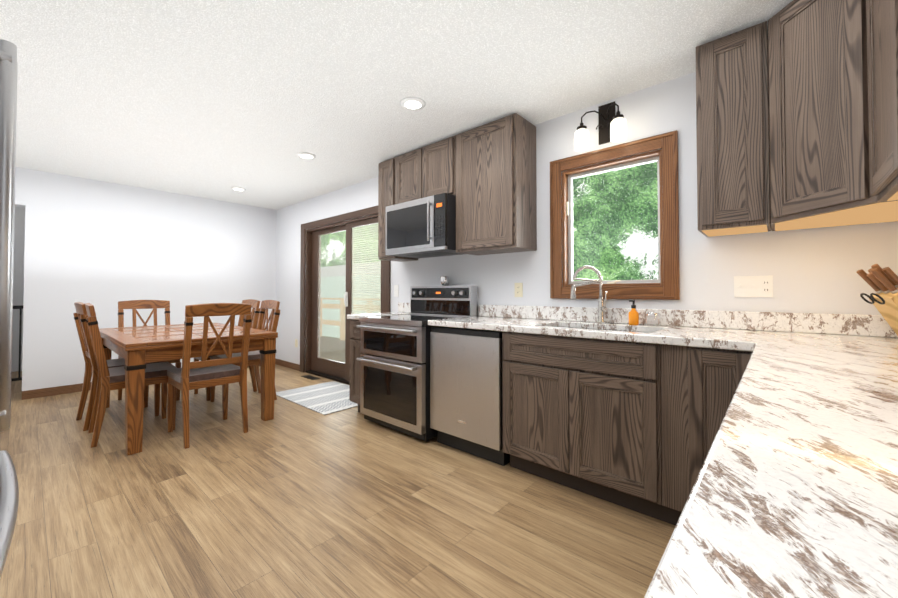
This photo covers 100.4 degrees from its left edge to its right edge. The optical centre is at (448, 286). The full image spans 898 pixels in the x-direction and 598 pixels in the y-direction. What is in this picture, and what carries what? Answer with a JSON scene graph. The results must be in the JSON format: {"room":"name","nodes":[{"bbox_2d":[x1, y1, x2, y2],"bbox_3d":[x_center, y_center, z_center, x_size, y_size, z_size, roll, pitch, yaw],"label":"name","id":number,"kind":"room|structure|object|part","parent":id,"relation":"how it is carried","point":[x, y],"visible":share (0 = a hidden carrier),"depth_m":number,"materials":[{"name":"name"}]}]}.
{"room":"kitchen","nodes":[
{"label":"kitchen","id":0,"kind":"room"},
{"bbox_2d":[12,206,24,371],"bbox_3d":[-6.472,-0.009,5.138,0.150,2.440,1.080,-1,-1,41],"label":"wall","id":1,"kind":"structure","parent":0,"point":[18,272],"depth_m":5.35,"materials":[{"name":"white paint"}]},
{"bbox_2d":[15,167,276,390],"bbox_3d":[-3.989,-0.018,4.627,0.150,2.440,3.600,-1,-1,41],"label":"wall","id":2,"kind":"structure","parent":0,"point":[103,248],"depth_m":4.52,"materials":[{"name":"white paint"}]},
{"bbox_2d":[22,364,259,399],"bbox_3d":[-3.608,1.162,4.912,0.015,0.090,2.639,-1,-1,41],"label":"baseboard","id":3,"kind":"structure","parent":2,"relation":"attached to","point":[45,392],"depth_m":4.09,"materials":[{"name":"brown wood"}]},
{"bbox_2d":[0,364,675,597],"bbox_3d":[-2.302,1.227,3.116,9.050,0.100,3.900,-1,-1,41],"label":"floor","id":4,"kind":"structure","parent":0,"point":[292,500],"depth_m":1.88,"materials":[{"name":"wood"}]},
{"bbox_2d":[0,39,18,577],"bbox_3d":[-1.398,0.244,0.613,0.980,1.780,0.918,-1,-1,41],"label":"fridge","id":5,"kind":"object","parent":4,"relation":"on","point":[9,495],"visible":1,"depth_m":0.90,"materials":[{"name":"silver metal"}]},
{"bbox_2d":[11,305,22,380],"bbox_3d":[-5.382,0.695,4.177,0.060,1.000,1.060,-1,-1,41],"label":"handle","id":6,"kind":"object","parent":4,"relation":"on","point":[20,322],"visible":0.23,"depth_m":4.46,"materials":[{"name":"metal"}]},
{"bbox_2d":[73,302,161,430],"bbox_3d":[-2.976,0.658,3.365,0.463,1.046,0.562,-1,-1,41],"label":"chair","id":7,"kind":"object","parent":4,"relation":"on","point":[91,368],"visible":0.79,"depth_m":3.29,"materials":[{"name":"brown wood"}]},
{"bbox_2d":[85,303,176,447],"bbox_3d":[-2.578,0.652,3.036,0.445,1.046,0.553,-1,-1,44],"label":"chair","id":8,"kind":"object","parent":4,"relation":"on","point":[113,378],"visible":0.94,"depth_m":2.82,"materials":[{"name":"brown wood"}]},
{"bbox_2d":[118,300,180,400],"bbox_3d":[-3.149,0.667,3.928,0.553,1.046,0.445,-1,-1,41],"label":"chair","id":9,"kind":"object","parent":4,"relation":"on","point":[134,305],"visible":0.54,"depth_m":4.04,"materials":[{"name":"brown wood"}]},
{"bbox_2d":[99,323,277,454],"bbox_3d":[-2.495,0.798,3.494,1.670,0.770,1.040,-1,-1,41],"label":"table","id":10,"kind":"object","parent":4,"relation":"on","point":[137,348],"visible":0.75,"depth_m":2.97,"materials":[{"name":"brown wood"}]},
{"bbox_2d":[167,303,250,448],"bbox_3d":[-1.937,0.652,3.017,0.553,1.046,0.445,-1,-1,41],"label":"chair","id":11,"kind":"object","parent":4,"relation":"on","point":[204,372],"visible":1,"depth_m":2.91,"materials":[{"name":"brown wood"}]},
{"bbox_2d":[194,299,259,400],"bbox_3d":[-2.503,0.673,4.222,0.454,1.046,0.557,-1,-1,41],"label":"chair","id":12,"kind":"object","parent":4,"relation":"on","point":[255,304],"visible":0.27,"depth_m":4.25,"materials":[{"name":"brown wood"}]},
{"bbox_2d":[209,300,279,401],"bbox_3d":[-2.127,0.667,3.902,0.463,1.046,0.562,-1,-1,41],"label":"chair","id":13,"kind":"object","parent":4,"relation":"on","point":[254,356],"visible":0.54,"depth_m":3.96,"materials":[{"name":"brown wood"}]},
{"bbox_2d":[301,375,320,379],"bbox_3d":[-1.835,1.206,4.953,0.320,0.004,0.110,-1,-1,41],"label":"floor vent","id":14,"kind":"object","parent":4,"relation":"in","point":[310,377],"visible":1,"depth_m":4.94,"materials":[{"name":"brown metal"}]},
{"bbox_2d":[276,381,357,414],"bbox_3d":[-1.299,1.189,4.079,1.100,0.007,0.770,-1,-1,41],"label":"rug","id":15,"kind":"object","parent":4,"relation":"on","point":[326,398],"visible":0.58,"depth_m":4.02,"materials":[{"name":"grey fabric"}]},
{"bbox_2d":[349,319,363,411],"bbox_3d":[-0.622,0.746,3.620,0.273,0.880,0.626,-1,-1,41],"label":"base cabinet","id":16,"kind":"object","parent":4,"relation":"on","point":[355,333],"depth_m":3.42,"materials":[{"name":"brown wood"}]},
{"bbox_2d":[347,302,409,319],"bbox_3d":[-0.633,0.235,3.627,0.289,0.140,0.645,-1,-1,41],"label":"countertop","id":17,"kind":"structure","parent":16,"relation":"on","point":[403,308],"depth_m":3.66,"materials":[{"name":"white stone"}]},
{"bbox_2d":[356,285,477,441],"bbox_3d":[-0.281,0.586,3.221,0.761,1.185,0.744,-1,-1,41],"label":"range","id":18,"kind":"object","parent":4,"relation":"on","point":[394,359],"visible":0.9,"depth_m":3.00,"materials":[{"name":"silver metal"}]},
{"bbox_2d":[440,276,448,285],"bbox_3d":[-0.041,-0.048,3.455,0.080,0.090,0.080,-1,-1,41],"label":"steel cup","id":19,"kind":"object","parent":18,"relation":"on","point":[444,280],"visible":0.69,"depth_m":3.42,"materials":[{"name":"silver metal"}]},
{"bbox_2d":[430,326,509,465],"bbox_3d":[0.296,0.735,2.801,0.610,0.864,0.627,-1,-1,41],"label":"dishwasher","id":20,"kind":"object","parent":4,"relation":"on","point":[466,399],"visible":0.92,"depth_m":2.54,"materials":[{"name":"silver metal"}]},
{"bbox_2d":[637,342,752,525],"bbox_3d":[1.314,0.716,1.911,0.428,0.880,0.626,-1,-1,41],"label":"base cabinet","id":21,"kind":"object","parent":4,"relation":"on","point":[687,393],"depth_m":1.74,"materials":[{"name":"brown wood"}]},
{"bbox_2d":[428,305,750,346],"bbox_3d":[0.755,0.214,2.398,1.882,0.140,0.651,-1,-1,41],"label":"countertop","id":22,"kind":"structure","parent":21,"relation":"on","point":[689,328],"depth_m":2.32,"materials":[{"name":"white stone"}]},
{"bbox_2d":[570,265,606,322],"bbox_3d":[0.942,0.053,2.485,0.211,0.385,0.189,-1,-1,41],"label":"faucet","id":23,"kind":"object","parent":22,"relation":"on","point":[602,307],"visible":1,"depth_m":2.49,"materials":[{"name":"silver metal"}]},
{"bbox_2d":[628,300,638,324],"bbox_3d":[1.159,0.165,2.347,0.058,0.156,0.057,-1,-1,41],"label":"soap bottle","id":24,"kind":"object","parent":22,"relation":"on","point":[633,314],"visible":1,"depth_m":2.33,"materials":[{"name":"orange plastic"}]},
{"bbox_2d":[645,313,660,326],"bbox_3d":[1.241,0.201,2.274,0.086,0.082,0.085,-1,-1,41],"label":"glass jar","id":25,"kind":"object","parent":22,"relation":"on","point":[653,314],"visible":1,"depth_m":2.25,"materials":[{"name":"clear glass"}]},
{"bbox_2d":[644,312,897,597],"bbox_3d":[0.931,0.184,0.679,0.648,0.140,2.997,-1,-1,41],"label":"countertop","id":26,"kind":"structure","parent":21,"relation":"on","point":[794,493],"depth_m":0.42,"materials":[{"name":"white stone"}]},
{"bbox_2d":[856,264,897,335],"bbox_3d":[1.919,0.066,1.572,0.281,0.326,0.110,0,-1,13],"label":"knife block","id":27,"kind":"object","parent":26,"relation":"on","point":[881,282],"visible":1,"depth_m":1.58,"materials":[{"name":"brown wood"}]},
{"bbox_2d":[0,0,792,209],"bbox_3d":[-2.302,-1.313,3.160,9.050,0.100,3.900,-1,-1,41],"label":"ceiling","id":28,"kind":"structure","parent":0,"point":[214,99],"depth_m":2.27,"materials":[{"name":"white paint"}]},
{"bbox_2d":[231,187,245,190],"bbox_3d":[-2.665,-1.230,4.734,0.175,0.012,0.175,-1,-1,35],"label":"recessed light","id":29,"kind":"object","parent":28,"relation":"in","point":[233,188],"depth_m":4.72,"materials":[{"name":"white plastic"}]},
{"bbox_2d":[297,152,315,158],"bbox_3d":[-1.368,-1.249,3.589,0.175,0.012,0.175,-1,-1,35],"label":"recessed light","id":30,"kind":"object","parent":28,"relation":"in","point":[304,155],"depth_m":3.57,"materials":[{"name":"white plastic"}]},
{"bbox_2d":[400,97,425,110],"bbox_3d":[-0.251,-1.266,2.603,0.175,0.012,0.175,-1,-1,35],"label":"recessed light","id":31,"kind":"object","parent":28,"relation":"in","point":[412,103],"depth_m":2.59,"materials":[{"name":"white plastic"}]},
{"bbox_2d":[275,72,897,364],"bbox_3d":[-0.236,-0.032,3.816,6.850,2.440,0.150,-1,-1,41],"label":"wall","id":32,"kind":"structure","parent":0,"point":[812,270],"depth_m":2.31,"materials":[{"name":"white paint"}]},
{"bbox_2d":[275,358,299,370],"bbox_3d":[-2.423,1.174,5.616,0.800,0.090,0.013,-1,-1,41],"label":"baseboard","id":33,"kind":"structure","parent":32,"relation":"attached to","point":[287,364],"depth_m":5.61,"materials":[{"name":"brown wood"}]},
{"bbox_2d":[300,205,390,384],"bbox_3d":[-1.341,0.152,4.760,1.980,2.105,0.151,-1,-1,41],"label":"sliding door","id":34,"kind":"structure","parent":32,"relation":"attached to","point":[312,361],"depth_m":4.89,"materials":[{"name":"brown wood"}]},
{"bbox_2d":[394,285,398,296],"bbox_3d":[-0.566,0.049,3.995,0.072,0.125,0.015,-1,-1,41],"label":"switch plate","id":35,"kind":"object","parent":32,"relation":"attached to","point":[396,290],"visible":1,"depth_m":3.99,"materials":[{"name":"white plastic"}]},
{"bbox_2d":[378,158,417,261],"bbox_3d":[-0.513,-0.748,3.753,0.255,0.970,0.320,-1,-1,41],"label":"upper cabinet","id":36,"kind":"object","parent":32,"relation":"attached to","point":[385,169],"depth_m":3.66,"materials":[{"name":"brown wood"}]},
{"bbox_2d":[394,146,425,204],"bbox_3d":[-0.252,-0.989,3.527,0.436,0.495,0.320,-1,-1,41],"label":"upper cabinet","id":37,"kind":"object","parent":32,"relation":"attached to","point":[410,167],"depth_m":3.41,"materials":[{"name":"brown wood"}]},
{"bbox_2d":[385,193,462,257],"bbox_3d":[-0.184,-0.514,3.360,0.744,0.452,0.466,-1,-1,41],"label":"over-the-range microwave","id":38,"kind":"object","parent":37,"relation":"attached to","point":[425,227],"visible":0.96,"depth_m":3.16,"materials":[{"name":"silver metal"}]},
{"bbox_2d":[426,136,453,196],"bbox_3d":[-0.018,-0.993,3.320,0.436,0.495,0.320,-1,-1,41],"label":"upper cabinet","id":39,"kind":"object","parent":32,"relation":"attached to","point":[440,154],"depth_m":3.16,"materials":[{"name":"brown wood"}]},
{"bbox_2d":[454,113,536,254],"bbox_3d":[0.361,-0.761,2.981,0.573,0.970,0.320,-1,-1,41],"label":"upper cabinet","id":40,"kind":"object","parent":32,"relation":"attached to","point":[485,174],"depth_m":2.83,"materials":[{"name":"brown wood"}]},
{"bbox_2d":[514,283,522,296],"bbox_3d":[0.558,0.029,3.006,0.072,0.115,0.010,-1,-1,41],"label":"outlet","id":41,"kind":"object","parent":32,"relation":"attached to","point":[518,289],"visible":1,"depth_m":3.00,"materials":[{"name":"beige plastic"}]},
{"bbox_2d":[574,101,626,150],"bbox_3d":[1.021,-1.089,2.492,0.332,0.320,0.197,-1,-1,41],"label":"sconce","id":42,"kind":"object","parent":32,"relation":"attached to","point":[611,126],"visible":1,"depth_m":2.51,"materials":[{"name":"white glass"}]},
{"bbox_2d":[550,130,679,299],"bbox_3d":[1.112,-0.428,2.581,0.835,1.030,0.126,-1,-1,41],"label":"window","id":43,"kind":"structure","parent":32,"relation":"in","point":[667,287],"depth_m":2.52,"materials":[{"name":"brown wood"}]},
{"bbox_3d":[1.128,-0.427,2.598,0.625,0.820,0.080,-1,-1,41],"label":"window sash","id":44,"kind":"part","parent":43,"relation":"part of","materials":[{"name":"white plastic"}]},
{"bbox_2d":[734,275,772,296],"bbox_3d":[1.654,0.001,2.035,0.165,0.117,0.015,-1,-1,41],"label":"switch plate","id":45,"kind":"object","parent":32,"relation":"attached to","point":[753,286],"visible":1,"depth_m":2.03,"materials":[{"name":"white plastic"}]},
{"bbox_3d":[1.034,-0.094,0.193,0.150,2.440,3.600,-1,-1,41],"label":"wall","id":46,"kind":"structure","parent":0,"visible":0},
{"bbox_2d":[696,24,791,236],"bbox_3d":[1.506,-0.779,1.938,0.345,0.970,0.370,-1,-1,41],"label":"upper cabinet","id":47,"kind":"object","parent":46,"relation":"attached to","point":[729,68],"depth_m":1.86,"materials":[{"name":"brown wood"}]},
{"bbox_2d":[760,0,897,229],"bbox_3d":[1.743,-0.785,1.578,0.596,0.970,0.596,-1,-1,41],"label":"upper cabinet","id":48,"kind":"object","parent":46,"relation":"attached to","point":[797,115],"depth_m":1.60,"materials":[{"name":"brown wood"}]},
{"bbox_2d":[840,0,897,207],"bbox_3d":[1.494,-0.793,1.124,0.369,0.970,0.522,-1,-1,41],"label":"upper cabinet","id":49,"kind":"object","parent":46,"relation":"attached to","point":[865,46],"depth_m":1.37,"materials":[{"name":"brown wood"}]},
{"bbox_2d":[888,0,897,179],"bbox_3d":[1.185,-0.799,0.738,0.321,0.970,0.466,-1,-1,41],"label":"upper cabinet","id":50,"kind":"object","parent":46,"relation":"attached to","point":[892,4],"depth_m":1.05,"materials":[{"name":"brown wood"}]},
{"label":"outside","id":51,"kind":"structure","parent":0,"visible":0},
{"bbox_2d":[320,298,380,362],"bbox_3d":[-2.190,0.854,7.367,7.900,1.190,2.510,-1,-1,41],"label":"deck","id":52,"kind":"object","parent":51,"point":[333,339],"depth_m":9.00,"materials":[{"name":"brown wood"}]},
{"bbox_2d":[321,162,657,280],"bbox_3d":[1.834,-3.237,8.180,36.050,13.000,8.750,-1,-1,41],"label":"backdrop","id":53,"kind":"structure","parent":51,"point":[613,185],"depth_m":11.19,"materials":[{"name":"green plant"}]},
{"bbox_3d":[1.770,1.785,7.984,36.000,0.150,8.700,-1,-1,41],"label":"ground","id":54,"kind":"structure","parent":51,"visible":0},
{"bbox_2d":[321,262,380,337],"bbox_3d":[-2.527,0.561,13.866,8.200,2.500,3.400,-1,-1,41],"label":"shed","id":55,"kind":"object","parent":54,"relation":"on","point":[336,279],"depth_m":13.05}
]}

